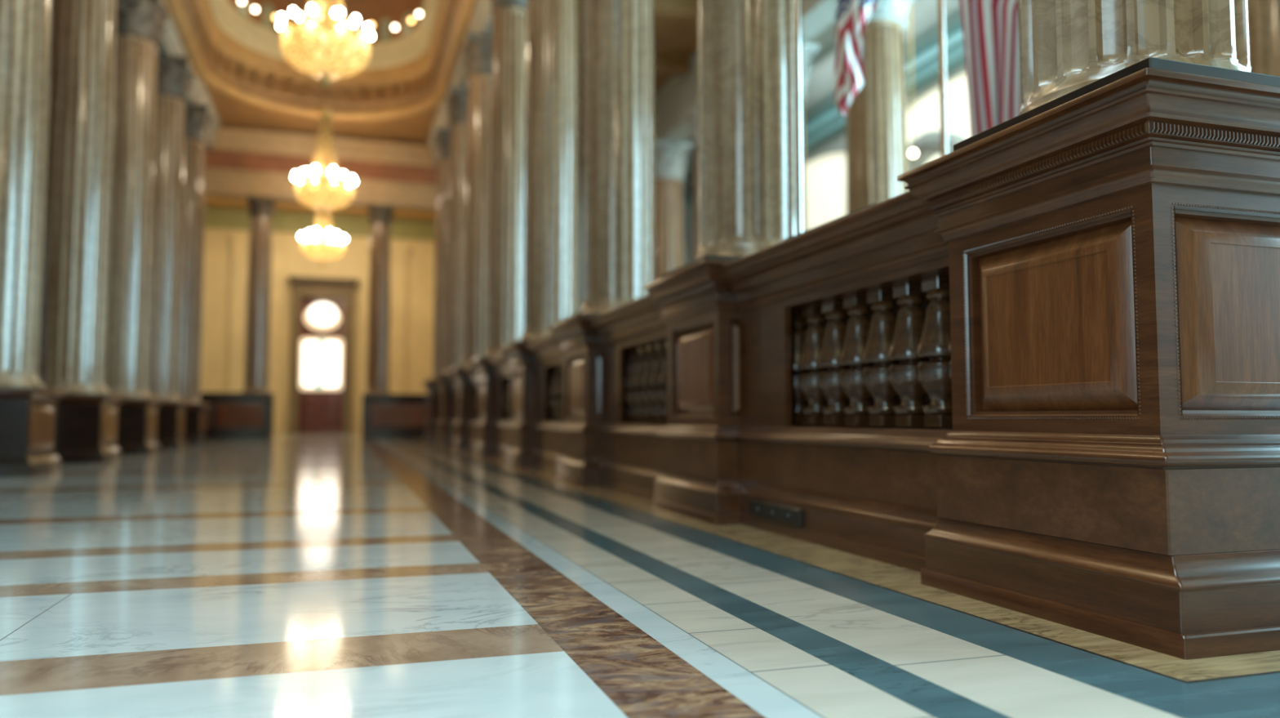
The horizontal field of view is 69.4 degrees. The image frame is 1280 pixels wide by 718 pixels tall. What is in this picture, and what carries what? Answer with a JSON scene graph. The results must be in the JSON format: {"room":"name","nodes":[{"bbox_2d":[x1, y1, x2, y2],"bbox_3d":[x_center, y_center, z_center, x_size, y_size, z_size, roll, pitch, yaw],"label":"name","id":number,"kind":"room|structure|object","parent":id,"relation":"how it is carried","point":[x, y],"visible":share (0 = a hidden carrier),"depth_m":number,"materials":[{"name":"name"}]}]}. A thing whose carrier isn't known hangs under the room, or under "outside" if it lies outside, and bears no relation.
{"room":"government building hall","nodes":[
{"label":"government building hall","id":0,"kind":"room"},
{"bbox_2d":[200,227,435,433],"bbox_3d":[-10.318,-1.289,29.407,8.500,7.300,0.360,1,-4,-18],"label":"wall","id":1,"kind":"structure","parent":0,"point":[412,262],"depth_m":29.26,"materials":[{"name":"paint"}]},
{"bbox_2d":[204,206,435,240],"bbox_3d":[-10.324,-4.281,29.616,8.300,0.600,0.660,1,-4,-18],"label":"trim","id":2,"kind":"structure","parent":1,"relation":"attached to","point":[215,217],"depth_m":29.39,"materials":[{"name":"beige paint"}]},
{"bbox_2d":[287,275,359,433],"bbox_3d":[-10.066,-0.103,29.297,2.140,4.920,0.540,1,-4,-18],"label":"door","id":3,"kind":"structure","parent":1,"relation":"in","point":[322,386],"depth_m":29.35,"materials":[{"name":"wood"}]},
{"bbox_2d":[163,0,477,142],"bbox_3d":[-2.948,-7.804,8.229,5.960,3.620,28.500,1,-4,-18],"label":"ceiling","id":4,"kind":"structure","parent":0,"point":[237,53],"depth_m":19.43,"materials":[{"name":"paint"}]},
{"bbox_2d":[156,0,221,148],"bbox_3d":[-5.413,-5.874,7.311,0.620,0.549,28.500,1,-4,-18],"label":"trim","id":5,"kind":"structure","parent":4,"relation":"attached to","point":[171,44],"depth_m":17.56,"materials":[{"name":"stone"}]},
{"bbox_2d":[233,0,244,4],"bbox_3d":[-8.010,-7.094,18.390,0.306,0.109,0.100,-1,-4,11],"label":"globe lamp","id":6,"kind":"object","parent":4,"relation":"attached to","point":[241,2],"visible":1,"depth_m":18.36,"materials":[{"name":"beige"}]},
{"bbox_2d":[248,6,257,13],"bbox_3d":[-7.889,-7.070,18.777,0.306,0.109,0.100,-2,-4,23],"label":"globe lamp","id":7,"kind":"object","parent":4,"relation":"attached to","point":[255,9],"visible":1,"depth_m":18.71,"materials":[{"name":"beige glass"}]},
{"bbox_2d":[270,14,278,21],"bbox_3d":[-7.604,-7.044,19.179,0.306,0.109,0.100,-3,-5,38],"label":"globe lamp","id":8,"kind":"object","parent":4,"relation":"attached to","point":[275,17],"visible":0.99,"depth_m":19.09,"materials":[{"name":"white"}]},
{"bbox_2d":[293,104,355,217],"bbox_3d":[-6.681,-4.187,19.590,1.259,2.400,1.264,-1,-4,18],"label":"chandelier","id":9,"kind":"object","parent":4,"relation":"hanging from","point":[327,194],"visible":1,"depth_m":19.36,"materials":[{"name":"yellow glass"}]},
{"bbox_2d":[277,0,373,87],"bbox_3d":[-4.380,-6.529,13.007,1.259,5.520,1.264,-1,-4,18],"label":"chandelier","id":10,"kind":"object","parent":4,"relation":"hanging from","point":[325,52],"visible":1,"depth_m":12.54,"materials":[{"name":"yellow glass"}]},
{"bbox_2d":[368,22,378,30],"bbox_3d":[-5.627,-7.018,19.583,0.100,0.109,0.306,-1,-4,17],"label":"globe lamp","id":11,"kind":"object","parent":4,"relation":"attached to","point":[371,24],"visible":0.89,"depth_m":19.47,"materials":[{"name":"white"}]},
{"bbox_2d":[392,25,401,31],"bbox_3d":[-5.141,-7.011,19.692,0.100,0.109,0.306,-2,-4,30],"label":"globe lamp","id":12,"kind":"object","parent":4,"relation":"attached to","point":[394,27],"visible":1,"depth_m":19.58,"materials":[{"name":"beige glass"}]},
{"bbox_2d":[408,17,419,24],"bbox_3d":[-4.683,-7.035,19.330,0.306,0.109,0.100,3,-5,-43],"label":"globe lamp","id":13,"kind":"object","parent":4,"relation":"attached to","point":[411,20],"visible":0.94,"depth_m":19.24,"materials":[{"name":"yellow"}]},
{"bbox_2d":[416,11,422,17],"bbox_3d":[-4.440,-7.055,19.009,0.306,0.109,0.100,2,-4,-31],"label":"globe lamp","id":14,"kind":"object","parent":4,"relation":"attached to","point":[419,14],"visible":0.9,"depth_m":18.93,"materials":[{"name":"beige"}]},
{"bbox_2d":[426,0,493,167],"bbox_3d":[-0.502,-5.774,8.890,0.580,0.549,28.500,1,-4,-18],"label":"trim","id":15,"kind":"structure","parent":4,"relation":"attached to","point":[482,20],"depth_m":16.72,"materials":[{"name":"stone"}]},
{"bbox_2d":[204,196,435,221],"bbox_3d":[-9.117,-4.968,25.902,8.500,0.200,8.200,1,-4,-18],"label":"ceiling","id":16,"kind":"structure","parent":0,"point":[209,202],"depth_m":28.95,"materials":[{"name":"paint"}]},
{"bbox_2d":[299,208,346,266],"bbox_3d":[-9.040,-3.835,26.386,1.259,2.400,1.264,-1,-4,18],"label":"chandelier","id":17,"kind":"object","parent":16,"relation":"hanging from","point":[317,247],"visible":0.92,"depth_m":26.06,"materials":[{"name":"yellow glass"}]},
{"bbox_2d":[50,0,835,170],"bbox_3d":[-0.609,-6.499,10.480,15.000,1.100,31.500,1,-4,-18],"label":"wall","id":18,"kind":"structure","parent":0,"point":[674,21],"depth_m":17.80,"materials":[{"name":"brown paint"}]},
{"bbox_2d":[909,2,916,156],"bbox_3d":[4.308,-4.931,14.694,0.110,3.495,0.110,1,-4,-18],"label":"pendant lamp","id":19,"kind":"object","parent":18,"relation":"hanging from","point":[913,153],"visible":1,"depth_m":14.64,"materials":[{"name":"beige"}]},
{"bbox_2d":[577,170,694,311],"bbox_3d":[-1.375,-1.916,26.627,6.800,8.200,0.200,1,-4,-18],"label":"wall","id":20,"kind":"structure","parent":0,"point":[688,216],"depth_m":27.48,"materials":[{"name":"grey paint"}]},
{"bbox_2d":[580,0,838,177],"bbox_3d":[3.484,-5.842,11.759,0.780,1.049,31.500,1,-4,-18],"label":"trim","id":21,"kind":"structure","parent":20,"relation":"attached to","point":[678,94],"depth_m":18.96,"materials":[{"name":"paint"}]},
{"bbox_2d":[0,433,1279,717],"bbox_3d":[-1.468,1.380,12.650,15.000,0.150,37.100,1,-4,-18],"label":"floor","id":22,"kind":"structure","parent":0,"point":[286,575],"depth_m":2.37,"materials":[{"name":"white stone"}]},
{"bbox_2d":[0,387,66,476],"bbox_3d":[-5.767,0.643,8.194,0.940,0.755,0.960,1,-4,-18],"label":"pedestal","id":23,"kind":"object","parent":22,"relation":"on","point":[28,415],"visible":1,"depth_m":7.92,"materials":[{"name":"brown wood"}]},
{"bbox_2d":[0,0,51,388],"bbox_3d":[-5.767,-2.626,8.401,0.906,5.794,0.906,1,-4,-18],"label":"fluted column","id":24,"kind":"structure","parent":23,"relation":"on","point":[24,24],"depth_m":8.20,"materials":[{"name":"stone"}]},
{"bbox_2d":[54,394,124,462],"bbox_3d":[-6.542,0.796,10.597,0.940,0.755,0.960,1,-4,-18],"label":"pedestal","id":25,"kind":"object","parent":22,"relation":"on","point":[86,429],"visible":0.59,"depth_m":10.27,"materials":[{"name":"brown wood"}]},
{"bbox_2d":[37,0,116,395],"bbox_3d":[-6.542,-2.473,10.805,0.906,5.794,0.906,1,-4,-18],"label":"fluted column","id":26,"kind":"structure","parent":25,"relation":"on","point":[73,349],"depth_m":10.54,"materials":[{"name":"stone"}]},
{"bbox_2d":[116,399,163,454],"bbox_3d":[-7.318,0.948,13.000,0.940,0.755,0.960,1,-4,-18],"label":"pedestal","id":27,"kind":"object","parent":22,"relation":"on","point":[137,420],"visible":0.59,"depth_m":12.69,"materials":[{"name":"brown wood"}]},
{"bbox_2d":[105,0,168,399],"bbox_3d":[-7.318,-2.321,13.208,0.906,5.794,0.906,1,-4,-18],"label":"fluted column","id":28,"kind":"structure","parent":27,"relation":"on","point":[139,30],"depth_m":13.00,"materials":[{"name":"stone"}]},
{"bbox_2d":[156,401,190,448],"bbox_3d":[-8.094,1.101,15.404,0.940,0.755,0.960,1,-4,-18],"label":"pedestal","id":29,"kind":"object","parent":22,"relation":"on","point":[171,415],"visible":0.57,"depth_m":15.10,"materials":[{"name":"brown wood"}]},
{"bbox_2d":[148,54,194,401],"bbox_3d":[-8.094,-2.168,15.611,0.906,5.794,0.906,1,-4,-18],"label":"fluted column","id":30,"kind":"structure","parent":29,"relation":"on","point":[173,73],"depth_m":15.43,"materials":[{"name":"stone"}]},
{"bbox_2d":[184,404,209,444],"bbox_3d":[-8.869,1.254,17.807,0.940,0.755,0.960,1,-4,-18],"label":"pedestal","id":31,"kind":"object","parent":22,"relation":"on","point":[195,414],"visible":0.49,"depth_m":17.50,"materials":[{"name":"brown wood"}]},
{"bbox_2d":[177,103,213,404],"bbox_3d":[-8.869,-2.015,18.015,0.906,5.794,0.906,1,-4,-18],"label":"fluted column","id":32,"kind":"structure","parent":31,"relation":"on","point":[197,117],"depth_m":17.86,"materials":[{"name":"stone"}]},
{"bbox_2d":[200,391,274,439],"bbox_3d":[-10.058,1.280,20.622,3.480,1.059,0.780,1,-4,-18],"label":"pedestal","id":33,"kind":"object","parent":22,"relation":"on","point":[228,415],"visible":0.4,"depth_m":20.61,"materials":[{"name":"brown wood"}]},
{"bbox_2d":[241,195,276,392],"bbox_3d":[-8.744,-1.462,21.220,0.670,4.489,0.670,1,-4,-18],"label":"column","id":34,"kind":"structure","parent":33,"relation":"on","point":[261,211],"depth_m":21.05,"materials":[{"name":"stone"}]},
{"bbox_2d":[204,124,437,212],"bbox_3d":[-8.307,-6.264,21.666,7.200,5.150,0.860,1,-4,-18],"label":"trim","id":35,"kind":"structure","parent":34,"relation":"on","point":[242,162],"depth_m":21.47,"materials":[{"name":"paint"}]},
{"bbox_2d":[361,393,427,439],"bbox_3d":[-5.713,1.369,22.018,1.730,1.059,0.780,1,-4,-18],"label":"pedestal","id":36,"kind":"object","parent":22,"relation":"on","point":[384,415],"visible":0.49,"depth_m":21.64,"materials":[{"name":"brown wood"}]},
{"bbox_2d":[364,203,395,393],"bbox_3d":[-6.213,-1.411,22.034,0.670,4.489,0.670,1,-4,-18],"label":"column","id":37,"kind":"structure","parent":36,"relation":"on","point":[380,218],"depth_m":21.86,"materials":[{"name":"stone"}]},
{"bbox_2d":[422,379,436,442],"bbox_3d":[-4.006,1.093,19.358,1.020,1.272,0.936,1,-4,-18],"label":"pedestal","id":38,"kind":"object","parent":22,"relation":"on","point":[429,433],"visible":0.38,"depth_m":18.91,"materials":[{"name":"brown wood"}]},
{"bbox_2d":[430,127,450,379],"bbox_3d":[-4.053,-2.175,19.579,0.749,5.278,0.749,1,-4,-18],"label":"fluted column","id":39,"kind":"structure","parent":38,"relation":"on","point":[442,136],"depth_m":19.37,"materials":[{"name":"stone"}]},
{"bbox_2d":[430,380,439,442],"bbox_3d":[-3.618,1.027,18.155,0.857,1.252,1.793,1,-4,-18],"label":"balustrade panel","id":40,"kind":"object","parent":22,"relation":"on","point":[433,383],"visible":0.02,"depth_m":18.57,"materials":[{"name":"brown wood"}]},
{"bbox_2d":[433,373,449,445],"bbox_3d":[-3.231,0.941,16.954,1.020,1.272,0.936,1,-4,-18],"label":"pedestal","id":41,"kind":"object","parent":22,"relation":"on","point":[442,438],"visible":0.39,"depth_m":16.51,"materials":[{"name":"brown wood"}]},
{"bbox_2d":[443,86,468,373],"bbox_3d":[-3.277,-2.327,17.176,0.749,5.278,0.749,1,-4,-18],"label":"fluted column","id":42,"kind":"structure","parent":41,"relation":"on","point":[457,99],"depth_m":16.95,"materials":[{"name":"stone"}]},
{"bbox_2d":[443,374,455,446],"bbox_3d":[-2.843,0.874,15.752,0.857,1.252,1.793,1,-4,-18],"label":"balustrade panel","id":43,"kind":"object","parent":22,"relation":"on","point":[448,378],"visible":0.02,"depth_m":16.12,"materials":[{"name":"brown wood"}]},
{"bbox_2d":[448,366,468,450],"bbox_3d":[-2.455,0.788,14.551,1.020,1.272,0.936,1,-4,-18],"label":"pedestal","id":44,"kind":"object","parent":22,"relation":"on","point":[459,439],"visible":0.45,"depth_m":14.11,"materials":[{"name":"brown wood"}]},
{"bbox_2d":[459,31,492,366],"bbox_3d":[-2.502,-2.480,14.772,0.749,5.278,0.749,1,-4,-18],"label":"fluted column","id":45,"kind":"structure","parent":44,"relation":"on","point":[477,48],"depth_m":14.55,"materials":[{"name":"stone"}]},
{"bbox_2d":[460,365,477,452],"bbox_3d":[-2.067,0.722,13.348,0.857,1.252,1.793,1,-4,-18],"label":"balustrade panel","id":46,"kind":"object","parent":22,"relation":"on","point":[469,372],"visible":0.09,"depth_m":13.69,"materials":[{"name":"brown wood"}]},
{"bbox_2d":[468,355,494,457],"bbox_3d":[-1.679,0.635,12.147,1.020,1.272,0.936,1,-4,-18],"label":"pedestal","id":47,"kind":"object","parent":22,"relation":"on","point":[483,429],"visible":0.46,"depth_m":11.72,"materials":[{"name":"brown wood"}]},
{"bbox_2d":[483,0,527,355],"bbox_3d":[-1.726,-2.632,12.369,0.749,5.278,0.749,1,-4,-18],"label":"fluted column","id":48,"kind":"structure","parent":47,"relation":"on","point":[508,97],"depth_m":12.13,"materials":[{"name":"stone"}]},
{"bbox_2d":[484,353,511,460],"bbox_3d":[-1.292,0.569,10.945,0.857,1.252,1.793,1,-4,-18],"label":"balustrade panel","id":49,"kind":"object","parent":22,"relation":"on","point":[499,363],"visible":0.16,"depth_m":11.24,"materials":[{"name":"brown wood"}]},
{"bbox_2d":[499,339,533,468],"bbox_3d":[-0.904,0.483,9.744,1.020,1.272,0.936,1,-4,-18],"label":"pedestal","id":50,"kind":"object","parent":22,"relation":"on","point":[518,450],"visible":0.39,"depth_m":9.34,"materials":[{"name":"brown wood"}]},
{"bbox_2d":[520,0,577,340],"bbox_3d":[-0.950,-2.785,9.966,0.749,5.278,0.749,1,-4,-18],"label":"fluted column","id":51,"kind":"structure","parent":50,"relation":"on","point":[550,269],"depth_m":9.71,"materials":[{"name":"stone"}]},
{"bbox_2d":[522,333,564,474],"bbox_3d":[-0.516,0.416,8.542,0.857,1.252,1.793,1,-4,-18],"label":"balustrade panel","id":52,"kind":"object","parent":22,"relation":"on","point":[547,357],"visible":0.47,"depth_m":8.74,"materials":[{"name":"brown wood"}]},
{"bbox_2d":[548,311,603,486],"bbox_3d":[-0.128,0.330,7.341,1.020,1.272,0.936,1,-4,-18],"label":"pedestal","id":53,"kind":"object","parent":22,"relation":"on","point":[577,463],"visible":0.41,"depth_m":6.96,"materials":[{"name":"brown wood"}]},
{"bbox_2d":[580,0,653,312],"bbox_3d":[-0.175,-2.938,7.562,0.749,5.278,0.749,1,-4,-18],"label":"fluted column","id":54,"kind":"structure","parent":53,"relation":"on","point":[618,129],"depth_m":7.26,"materials":[{"name":"stone"}]},
{"bbox_2d":[586,294,667,500],"bbox_3d":[0.259,0.264,6.138,0.857,1.252,1.793,1,-4,-18],"label":"balustrade panel","id":55,"kind":"object","parent":22,"relation":"on","point":[633,335],"visible":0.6,"depth_m":6.17,"materials":[{"name":"brown wood"}]},
{"bbox_2d":[653,139,693,281],"bbox_3d":[0.572,-1.476,20.543,1.104,6.550,1.104,1,-4,-18],"label":"column","id":56,"kind":"structure","parent":22,"relation":"on","point":[669,166],"depth_m":20.32,"materials":[{"name":"stone"}]},
{"bbox_2d":[682,100,698,260],"bbox_3d":[1.445,-1.648,17.835,1.104,6.550,1.104,1,-4,-18],"label":"column","id":57,"kind":"structure","parent":22,"relation":"on","point":[692,112],"depth_m":17.83,"materials":[{"name":"stone"}]},
{"bbox_2d":[643,254,743,524],"bbox_3d":[0.647,0.177,4.937,1.020,1.272,0.936,1,-4,-18],"label":"pedestal","id":58,"kind":"object","parent":22,"relation":"on","point":[699,478],"visible":0.39,"depth_m":4.62,"materials":[{"name":"brown wood"}]},
{"bbox_2d":[696,0,804,258],"bbox_3d":[0.601,-3.091,5.159,0.749,5.278,0.749,1,-4,-18],"label":"fluted column","id":59,"kind":"structure","parent":58,"relation":"on","point":[750,69],"depth_m":4.81,"materials":[{"name":"stone"}]},
{"bbox_2d":[802,43,819,231],"bbox_3d":[2.319,-1.820,15.128,1.104,6.550,1.104,1,-4,-18],"label":"column","id":60,"kind":"structure","parent":22,"relation":"on","point":[809,51],"depth_m":15.05,"materials":[{"name":"stone"}]},
{"bbox_2d":[719,191,952,572],"bbox_3d":[1.035,0.111,3.735,0.857,1.252,1.793,1,-4,-18],"label":"balustrade panel","id":61,"kind":"object","parent":22,"relation":"on","point":[846,375],"visible":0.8,"depth_m":3.52,"materials":[{"name":"brown wood"}]},
{"bbox_2d":[749,499,804,526],"bbox_3d":[0.591,0.666,4.012,0.052,0.070,0.500,1,-4,-18],"label":"floor vent","id":62,"kind":"object","parent":61,"relation":"attached to","point":[782,513],"visible":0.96,"depth_m":3.96,"materials":[{"name":"brown metal"}]},
{"bbox_2d":[834,0,911,213],"bbox_3d":[3.192,-1.992,12.421,1.104,6.550,1.104,1,-4,-18],"label":"column","id":63,"kind":"structure","parent":22,"relation":"on","point":[877,135],"depth_m":12.19,"materials":[{"name":"stone"}]},
{"bbox_2d":[937,0,947,156],"bbox_3d":[1.797,-1.391,5.479,0.320,4.470,0.320,1,-4,-18],"label":"flagpole","id":64,"kind":"object","parent":22,"relation":"on","point":[940,3],"visible":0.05,"depth_m":5.48,"materials":[{"name":"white metal"}]},
{"bbox_2d":[835,0,878,116],"bbox_3d":[1.508,-2.233,5.662,0.643,1.459,0.137,-1,-4,18],"label":"flag","id":65,"kind":"object","parent":64,"relation":"attached to","point":[852,16],"visible":1,"depth_m":5.71,"materials":[{"name":"fabric"}]},
{"bbox_2d":[897,57,1279,659],"bbox_3d":[1.423,0.025,2.534,1.020,1.272,0.936,1,-4,-18],"label":"pedestal","id":66,"kind":"object","parent":22,"relation":"on","point":[1108,464],"visible":1,"depth_m":2.17,"materials":[{"name":"brown wood"}]},
{"bbox_2d":[1017,0,1251,115],"bbox_3d":[1.376,-3.243,2.756,0.749,5.278,0.749,1,-4,-18],"label":"fluted column","id":67,"kind":"structure","parent":66,"relation":"on","point":[1065,46],"depth_m":2.40,"materials":[{"name":"stone"}]},
{"bbox_2d":[1248,0,1279,76],"bbox_3d":[4.940,-2.336,7.006,1.104,6.550,1.104,1,-4,-18],"label":"column","id":68,"kind":"structure","parent":22,"relation":"on","point":[1264,15],"depth_m":6.81,"materials":[{"name":"stone"}]},
{"bbox_3d":[2.281,-1.282,4.818,0.320,4.170,0.320,1,-4,-18],"label":"flagpole","id":69,"kind":"object","parent":22,"relation":"on","visible":0},
{"bbox_2d":[959,0,1020,136],"bbox_3d":[2.034,-2.033,4.990,0.598,2.190,0.139,-2,-4,26],"label":"flag","id":70,"kind":"object","parent":69,"relation":"attached to","point":[990,31],"visible":0.6,"depth_m":5.01,"materials":[{"name":"fabric"}]},
{"bbox_2d":[804,62,965,164],"bbox_3d":[6.649,-2.783,12.586,0.250,8.150,31.500,1,-4,-18],"label":"wall","id":71,"kind":"structure","parent":0,"point":[837,144],"depth_m":19.51,"materials":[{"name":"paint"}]},
{"bbox_2d":[683,0,961,190],"bbox_3d":[6.511,-6.373,12.770,1.040,0.840,31.500,1,-4,-18],"label":"window","id":72,"kind":"structure","parent":71,"relation":"attached to","point":[820,91],"depth_m":17.25,"materials":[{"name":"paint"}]},
{"bbox_2d":[686,22,964,213],"bbox_3d":[6.511,-5.505,12.714,0.640,0.500,31.500,1,-4,-18],"label":"trim","id":73,"kind":"structure","parent":71,"relation":"attached to","point":[828,122],"depth_m":16.79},
{"bbox_2d":[805,151,846,230],"bbox_3d":[3.847,-2.142,21.116,0.080,4.752,4.300,1,-4,-18],"label":"window","id":74,"kind":"structure","parent":71,"relation":"in","point":[825,175],"depth_m":20.48,"materials":[{"name":"beige glass"}]},
{"bbox_2d":[906,72,970,162],"bbox_3d":[5.410,-2.491,16.273,0.080,4.836,4.900,1,-4,-18],"label":"window","id":75,"kind":"structure","parent":71,"relation":"in","point":[926,109],"depth_m":16.40,"materials":[{"name":"beige glass"}]},
{"bbox_2d":[907,129,966,170],"bbox_3d":[4.942,-1.184,15.671,0.350,5.350,2.400,1,-4,-18],"label":"stone arch","id":76,"kind":"object","parent":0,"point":[926,144],"visible":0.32,"depth_m":15.65,"materials":[{"name":"white stone"}]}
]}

